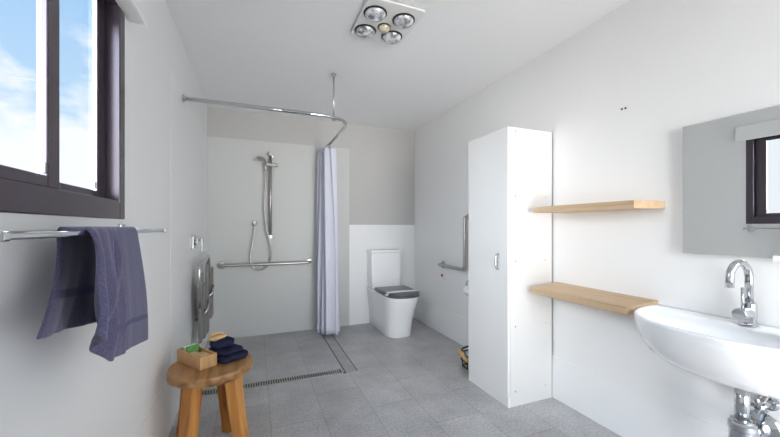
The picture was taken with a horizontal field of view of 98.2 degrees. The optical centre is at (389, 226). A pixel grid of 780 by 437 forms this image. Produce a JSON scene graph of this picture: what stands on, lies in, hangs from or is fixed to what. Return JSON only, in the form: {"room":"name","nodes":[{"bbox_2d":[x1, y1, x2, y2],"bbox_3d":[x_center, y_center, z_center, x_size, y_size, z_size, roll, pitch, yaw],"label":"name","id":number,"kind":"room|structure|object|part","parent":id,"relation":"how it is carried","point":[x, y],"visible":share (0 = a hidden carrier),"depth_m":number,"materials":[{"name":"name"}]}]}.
{"room":"accessible bathroom","nodes":[
{"label":"accessible bathroom","id":0,"kind":"room"},
{"bbox_2d":[0,0,206,436],"bbox_3d":[-1.011,-0.033,1.195,0.082,2.405,5.070,0,0,-22],"label":"wall","id":1,"kind":"structure","parent":0,"point":[53,385],"depth_m":1.18,"materials":[{"name":"paint"}]},
{"bbox_2d":[0,0,124,218],"bbox_3d":[-0.861,-0.444,0.830,0.081,0.832,0.900,0,0,-22],"label":"window","id":2,"kind":"structure","parent":1,"relation":"in","point":[41,192],"depth_m":0.98,"materials":[{"name":"grey metal"}]},
{"bbox_3d":[-0.765,-0.444,0.660,0.015,0.700,0.414,0,0,-22],"label":"sliding sash","id":3,"kind":"part","parent":2,"relation":"part of","materials":[{"name":"grey metal"}]},
{"bbox_3d":[-0.946,-0.444,1.021,0.014,0.700,0.382,0,0,-22],"label":"fixed sash","id":4,"kind":"part","parent":2,"relation":"part of","materials":[{"name":"grey metal"}]},
{"bbox_2d":[115,0,146,27],"bbox_3d":[-0.799,-0.849,0.857,0.062,0.133,1.024,0,0,-22],"label":"blind pelmet","id":5,"kind":"object","parent":2,"relation":"attached to","point":[135,11],"visible":1,"depth_m":1.25,"materials":[{"name":"paint"}]},
{"bbox_3d":[-0.773,-0.787,0.862,0.010,0.010,1.005,0,0,-22],"label":"rail","id":6,"kind":"part","parent":5,"relation":"part of","materials":[{"name":"white paper"}]},
{"bbox_2d":[0,224,165,241],"bbox_3d":[-0.751,0.013,0.845,0.142,0.048,0.927,0,0,-22],"label":"towel rail","id":7,"kind":"object","parent":1,"relation":"attached to","point":[5,236],"visible":0.64,"depth_m":0.56,"materials":[{"name":"silver metal"}]},
{"bbox_2d":[37,226,147,361],"bbox_3d":[-0.690,0.170,0.799,0.130,0.343,0.461,0,0,-22],"label":"bath towel","id":8,"kind":"object","parent":7,"relation":"hanging from","point":[99,277],"visible":0.98,"depth_m":0.78,"materials":[{"name":"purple fabric"}]},
{"bbox_2d":[124,16,125,222],"bbox_3d":[-0.995,-0.444,1.269,0.004,0.856,0.014,0,0,-22],"label":"trim","id":9,"kind":"structure","parent":1,"relation":"attached to","point":[125,16],"depth_m":1.27,"materials":[{"name":"white paint"}]},
{"bbox_2d":[134,381,170,436],"bbox_3d":[-0.669,1.009,0.454,0.005,0.322,3.240,0,0,-22],"label":"baseboard","id":10,"kind":"structure","parent":1,"relation":"attached to","point":[157,422],"depth_m":1.72,"materials":[{"name":"paint"}]},
{"bbox_2d":[170,69,206,426],"bbox_3d":[-1.573,0.128,2.715,0.002,2.085,1.630,0,0,-22],"label":"lining","id":11,"kind":"object","parent":1,"relation":"attached to","point":[188,140],"visible":0.76,"depth_m":2.34,"materials":[{"name":"white"}]},
{"bbox_2d":[191,236,197,248],"bbox_3d":[-1.528,0.120,2.647,0.037,0.100,0.120,0,0,-22],"label":"shower mixer","id":12,"kind":"object","parent":11,"relation":"attached to","point":[194,241],"visible":0.99,"depth_m":2.61,"materials":[{"name":"silver metal"}]},
{"bbox_2d":[201,238,203,251],"bbox_3d":[-1.693,0.163,3.055,0.029,0.126,0.020,0,0,-22],"label":"wall hook","id":13,"kind":"object","parent":11,"relation":"attached to","point":[202,249],"visible":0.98,"depth_m":3.05,"materials":[{"name":"metal"}]},
{"bbox_2d":[195,255,213,342],"bbox_3d":[-1.592,0.583,2.904,0.104,0.674,0.745,0,0,-22],"label":"shower bench","id":14,"kind":"object","parent":11,"relation":"attached to","point":[204,292],"visible":1,"depth_m":2.77,"materials":[{"name":"grey metal"}]},
{"bbox_3d":[-1.538,0.684,2.775,0.099,0.147,0.117,0,0,-22],"label":"hinge arm","id":15,"kind":"part","parent":14,"relation":"part of","materials":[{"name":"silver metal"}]},
{"bbox_3d":[-1.544,0.433,2.813,0.031,0.374,0.540,0,0,-21],"label":"seat frame","id":16,"kind":"part","parent":14,"relation":"part of","materials":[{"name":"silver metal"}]},
{"bbox_3d":[-1.657,0.604,3.072,0.099,0.147,0.117,0,0,-22],"label":"hinge arm","id":17,"kind":"part","parent":14,"relation":"part of","materials":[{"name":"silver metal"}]},
{"bbox_2d":[207,107,414,224],"bbox_3d":[-0.799,-0.033,3.956,2.360,2.405,0.100,0,0,-22],"label":"wall","id":18,"kind":"structure","parent":0,"point":[381,159],"depth_m":4.08,"materials":[{"name":"paint"}]},
{"bbox_2d":[207,136,348,340],"bbox_3d":[-1.180,0.120,3.746,1.497,2.100,0.006,0,0,-22],"label":"lining","id":19,"kind":"object","parent":18,"relation":"attached to","point":[248,301],"visible":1,"depth_m":3.68,"materials":[{"name":"grey"}]},
{"bbox_2d":[249,152,277,270],"bbox_3d":[-1.334,-0.177,3.577,0.290,1.289,0.195,0,0,-22],"label":"shower rail","id":20,"kind":"object","parent":19,"relation":"attached to","point":[270,155],"visible":1,"depth_m":3.62,"materials":[{"name":"metal"}]},
{"bbox_2d":[217,258,312,268],"bbox_3d":[-1.321,0.398,3.645,0.982,0.082,0.078,0,0,-22],"label":"grab rail","id":21,"kind":"object","parent":19,"relation":"attached to","point":[221,265],"visible":1,"depth_m":3.59,"materials":[{"name":"metal"}]},
{"bbox_2d":[349,225,414,324],"bbox_3d":[-0.085,0.572,4.185,0.863,1.197,0.005,0,0,-22],"label":"lining","id":22,"kind":"object","parent":18,"relation":"attached to","point":[362,238],"visible":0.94,"depth_m":4.11,"materials":[{"name":"white"}]},
{"bbox_2d":[168,318,620,436],"bbox_3d":[0.122,1.210,1.648,2.560,0.080,5.070,0,0,-22],"label":"floor","id":23,"kind":"structure","parent":0,"point":[417,384],"depth_m":2.29,"materials":[{"name":"grey tile"}]},
{"bbox_2d":[166,353,252,436],"bbox_3d":[-0.945,0.945,1.792,0.404,0.450,0.408,0,0,-22],"label":"wooden stool","id":24,"kind":"object","parent":23,"relation":"on","point":[228,379],"visible":0.8,"depth_m":1.71,"materials":[{"name":"brown wood"}]},
{"bbox_3d":[-1.081,0.969,1.808,0.119,0.402,0.073,0,0,6],"label":"leg","id":25,"kind":"part","parent":24,"relation":"part of","materials":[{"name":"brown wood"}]},
{"bbox_3d":[-0.987,0.969,1.663,0.073,0.402,0.120,0,0,18],"label":"leg","id":26,"kind":"part","parent":24,"relation":"part of","materials":[{"name":"brown wood"}]},
{"bbox_2d":[177,346,216,370],"bbox_3d":[-1.025,0.688,1.791,0.235,0.064,0.088,0,0,33],"label":"wooden box","id":27,"kind":"object","parent":24,"relation":"on","point":[199,363],"visible":0.8,"depth_m":1.74,"materials":[{"name":"brown wood"}]},
{"bbox_2d":[183,343,198,352],"bbox_3d":[-1.069,0.673,1.819,0.050,0.078,0.062,0,0,33],"label":"sponge","id":28,"kind":"object","parent":27,"relation":"in","point":[190,348],"visible":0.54,"depth_m":1.80,"materials":[{"name":"green"}]},
{"bbox_2d":[191,351,205,356],"bbox_3d":[-0.999,0.684,1.758,0.120,0.054,0.034,0,0,33],"label":"brush","id":29,"kind":"object","parent":27,"relation":"in","point":[196,353],"visible":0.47,"depth_m":1.75,"materials":[{"name":"beige wood"}]},
{"bbox_3d":[-0.945,0.745,1.792,0.404,0.050,0.408,0,0,-22],"label":"seat","id":30,"kind":"part","parent":24,"relation":"part of","materials":[{"name":"brown wood"}]},
{"bbox_3d":[-0.932,0.969,1.929,0.073,0.402,0.118,0,0,5],"label":"leg","id":31,"kind":"part","parent":24,"relation":"part of","materials":[{"name":"brown wood"}]},
{"bbox_2d":[208,336,247,363],"bbox_3d":[-0.903,0.669,1.873,0.200,0.102,0.160,0,0,34],"label":"folded cloth","id":32,"kind":"object","parent":24,"relation":"on","point":[225,348],"visible":0.87,"depth_m":1.83,"materials":[{"name":"blue fabric"}]},
{"bbox_2d":[208,332,226,340],"bbox_3d":[-0.952,0.597,1.865,0.050,0.041,0.100,0,0,21],"label":"wooden brush","id":33,"kind":"object","parent":32,"relation":"on","point":[215,336],"visible":1,"depth_m":1.85,"materials":[{"name":"beige wood"}]},
{"bbox_3d":[-0.956,0.588,1.857,0.017,0.024,0.080,0,0,37],"label":"handle","id":34,"kind":"part","parent":33,"relation":"part of","materials":[{"name":"beige wood"}]},
{"bbox_3d":[-0.807,0.969,1.787,0.119,0.402,0.073,0,0,2],"label":"leg","id":35,"kind":"part","parent":24,"relation":"part of","materials":[{"name":"brown wood"}]},
{"bbox_2d":[202,369,342,395],"bbox_3d":[-0.904,1.168,2.541,1.104,0.004,0.080,0,0,-22],"label":"floor drain","id":36,"kind":"object","parent":23,"relation":"on","point":[336,371],"visible":0.75,"depth_m":2.58,"materials":[{"name":"metal"}]},
{"bbox_2d":[321,334,357,372],"bbox_3d":[-0.549,1.168,3.310,0.119,0.004,1.270,0,0,-22],"label":"channel","id":37,"kind":"object","parent":23,"relation":"on","point":[343,359],"visible":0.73,"depth_m":3.10,"materials":[{"name":"grey tile"}]},
{"bbox_2d":[367,249,419,337],"bbox_3d":[0.043,0.718,3.794,0.384,0.904,0.816,0,0,-22],"label":"toilet","id":38,"kind":"object","parent":23,"relation":"on","point":[392,315],"visible":0.98,"depth_m":3.75,"materials":[{"name":"white ceramic"}]},
{"bbox_3d":[-0.073,0.291,4.093,0.378,0.030,0.175,0,0,-22],"label":"cistern lid","id":39,"kind":"part","parent":38,"relation":"part of","materials":[{"name":"white ceramic"}]},
{"bbox_3d":[0.092,0.691,3.656,0.372,0.024,0.518,0,0,-22],"label":"lid","id":40,"kind":"part","parent":38,"relation":"part of","materials":[{"name":"grey plastic"}]},
{"bbox_2d":[385,290,420,296],"bbox_3d":[0.136,0.690,3.548,0.381,0.035,0.084,0,0,-22],"label":"band","id":41,"kind":"object","parent":38,"relation":"on","point":[400,290],"visible":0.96,"depth_m":3.53,"materials":[{"name":"white metal"}]},
{"bbox_2d":[457,345,468,370],"bbox_3d":[0.705,1.078,2.791,0.233,0.179,0.232,0,0,-22],"label":"wire basket","id":42,"kind":"object","parent":23,"relation":"on","point":[460,351],"visible":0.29,"depth_m":2.80,"materials":[{"name":"black metal"}]},
{"bbox_2d":[469,127,551,407],"bbox_3d":[0.842,0.260,2.447,0.416,1.820,0.436,0,0,-22],"label":"tall cabinet","id":43,"kind":"object","parent":23,"relation":"on","point":[510,168],"visible":1,"depth_m":2.28,"materials":[{"name":"white wood"}]},
{"bbox_3d":[0.688,0.225,2.386,0.017,1.748,0.433,0,0,-22],"label":"door","id":44,"kind":"part","parent":43,"relation":"part of","materials":[{"name":"white laminate"}]},
{"bbox_3d":[0.713,0.230,2.258,0.037,0.113,0.012,0,0,-22],"label":"handle","id":45,"kind":"part","parent":43,"relation":"part of","materials":[{"name":"silver metal"}]},
{"bbox_3d":[0.941,0.260,2.261,0.358,1.820,0.016,0,0,-22],"label":"panel","id":46,"kind":"part","parent":43,"relation":"part of","materials":[{"name":"white wood"}]},
{"bbox_2d":[165,0,630,130],"bbox_3d":[0.122,-1.285,1.648,2.560,0.100,5.070,0,0,-22],"label":"ceiling","id":47,"kind":"structure","parent":0,"point":[284,54],"depth_m":2.39,"materials":[{"name":"paint"}]},
{"bbox_2d":[182,73,346,146],"bbox_3d":[-0.731,-1.040,2.955,0.804,0.391,1.775,0,0,21],"label":"rail","id":48,"kind":"object","parent":47,"relation":"hanging from","point":[333,117],"visible":0.85,"depth_m":2.52,"materials":[{"name":"silver metal"}]},
{"bbox_3d":[-0.727,-0.870,2.954,0.795,0.028,1.758,0,0,21],"label":"rail","id":49,"kind":"part","parent":48,"relation":"part of","materials":[{"name":"silver metal"}]},
{"bbox_2d":[317,143,339,335],"bbox_3d":[-0.673,0.131,3.702,0.246,2.038,0.364,0,0,-15],"label":"shower curtain","id":50,"kind":"object","parent":48,"relation":"hanging from","point":[327,226],"visible":0.98,"depth_m":3.56,"materials":[{"name":"white fabric"}]},
{"bbox_3d":[-0.454,-1.058,2.726,0.013,0.355,0.012,0,0,-22],"label":"ceiling rod","id":51,"kind":"part","parent":48,"relation":"part of","materials":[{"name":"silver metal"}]},
{"bbox_2d":[351,0,424,44],"bbox_3d":[-0.023,-1.208,2.026,0.341,0.053,0.388,0,0,-22],"label":"heat lamp","id":52,"kind":"object","parent":47,"relation":"attached to","point":[387,21],"visible":1,"depth_m":1.98,"materials":[{"name":"white plastic"},{"name":"glass"},{"name":"chrome"}]},
{"bbox_3d":[-0.035,-1.198,2.051,0.072,0.033,0.072,0,0,-22],"label":"light bulb","id":53,"kind":"part","parent":52,"relation":"part of","materials":[{"name":"white glass"}]},
{"bbox_2d":[415,0,779,430],"bbox_3d":[1.265,-0.033,2.104,0.100,2.405,5.070,0,0,-22],"label":"wall","id":54,"kind":"structure","parent":0,"point":[674,65],"depth_m":1.87,"materials":[{"name":"paint"}]},
{"bbox_2d":[440,271,446,279],"bbox_3d":[0.577,0.527,3.671,0.019,0.075,0.140,0,0,-22],"label":"button","id":55,"kind":"object","parent":54,"relation":"attached to","point":[443,275],"visible":1,"depth_m":3.66,"materials":[{"name":"white plastic"}]},
{"bbox_2d":[438,213,468,270],"bbox_3d":[0.637,0.153,3.436,0.078,0.585,0.572,0,0,-22],"label":"grab rail","id":56,"kind":"object","parent":54,"relation":"attached to","point":[442,264],"visible":0.88,"depth_m":3.19,"materials":[{"name":"metal"}]},
{"bbox_2d":[414,298,727,436],"bbox_3d":[1.215,1.028,2.084,0.007,0.285,4.870,0,0,-22],"label":"baseboard","id":57,"kind":"structure","parent":54,"relation":"attached to","point":[624,411],"depth_m":1.97,"materials":[{"name":"white paint"}]},
{"bbox_2d":[530,282,657,315],"bbox_3d":[1.140,0.401,1.964,0.235,0.055,0.622,0,0,-22],"label":"wall shelf","id":58,"kind":"object","parent":54,"relation":"attached to","point":[624,304],"visible":0.88,"depth_m":1.87,"materials":[{"name":"brown wood"}]},
{"bbox_2d":[534,200,664,212],"bbox_3d":[1.151,-0.110,1.936,0.235,0.040,0.622,0,0,-22],"label":"wall shelf","id":59,"kind":"object","parent":54,"relation":"attached to","point":[630,204],"visible":1,"depth_m":1.76,"materials":[{"name":"brown wood"}]},
{"bbox_2d":[634,304,779,398],"bbox_3d":[1.304,0.503,1.330,0.402,0.222,0.696,0,0,-22],"label":"basin","id":60,"kind":"object","parent":54,"relation":"attached to","point":[720,349],"visible":1,"depth_m":1.28,"materials":[{"name":"white ceramic"}]},
{"bbox_2d":[725,260,759,326],"bbox_3d":[1.401,0.261,1.344,0.156,0.263,0.060,0,0,-22],"label":"tap","id":61,"kind":"object","parent":60,"relation":"on","point":[747,314],"visible":1,"depth_m":1.34,"materials":[{"name":"silver metal"}]},
{"bbox_3d":[1.391,0.216,1.346,0.140,0.173,0.027,0,0,-16],"label":"spout","id":62,"kind":"part","parent":61,"relation":"part of","materials":[{"name":"silver metal"}]},
{"bbox_3d":[1.402,0.292,1.344,0.011,0.105,0.011,0,0,-22],"label":"lever","id":63,"kind":"part","parent":61,"relation":"part of","materials":[{"name":"silver metal"}]},
{"bbox_3d":[1.410,0.345,1.347,0.078,0.047,0.047,0,0,-22],"label":"handle","id":64,"kind":"part","parent":61,"relation":"part of","materials":[{"name":"silver metal"}]},
{"bbox_2d":[727,388,779,436],"bbox_3d":[1.417,0.769,1.331,0.191,0.312,0.124,0,0,-22],"label":"trap","id":65,"kind":"object","parent":60,"relation":"attached to","point":[744,422],"visible":0.94,"depth_m":1.31,"materials":[{"name":"silver metal"}]},
{"bbox_2d":[728,426,756,436],"bbox_3d":[1.366,0.855,1.311,0.076,0.141,0.076,0,0,-22],"label":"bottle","id":66,"kind":"object","parent":65,"relation":"on","point":[733,431],"depth_m":1.29,"materials":[{"name":"silver metal"}]},
{"bbox_2d":[757,426,763,436],"bbox_3d":[1.445,0.815,1.343,0.130,0.054,0.054,0,0,-22],"label":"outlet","id":67,"kind":"object","parent":65,"relation":"attached to","point":[760,433],"depth_m":1.33,"materials":[{"name":"silver metal"}]},
{"bbox_2d":[683,105,779,260],"bbox_3d":[1.544,-0.170,1.217,0.015,0.606,0.824,0,0,-23],"label":"wall mirror","id":68,"kind":"object","parent":54,"relation":"attached to","point":[731,164],"visible":1,"depth_m":1.43,"materials":[{"name":"silver mirror"}]},
{"bbox_2d":[751,395,779,413],"bbox_3d":[1.470,0.668,1.330,0.092,0.124,0.060,0,0,-22],"label":"valve","id":69,"kind":"object","parent":54,"relation":"attached to","point":[763,403],"visible":0.8,"depth_m":1.32,"materials":[{"name":"silver metal"}]},
{"bbox_3d":[1.442,0.700,1.319,0.030,0.055,0.052,0,0,-22],"label":"knob","id":70,"kind":"part","parent":69,"relation":"part of","materials":[{"name":"silver metal"}]},
{"bbox_3d":[0.767,0.528,3.108,0.081,0.095,0.164,0,0,-22],"label":"toilet roll holder","id":71,"kind":"object","parent":54,"relation":"attached to","visible":0},
{"bbox_2d":[463,285,468,295],"bbox_3d":[0.739,0.585,3.084,0.100,0.100,0.100,0,0,-22],"label":"toilet roll","id":72,"kind":"object","parent":71,"relation":"on","point":[466,288],"visible":0.27,"depth_m":3.08,"materials":[{"name":"white paper"}]}
]}

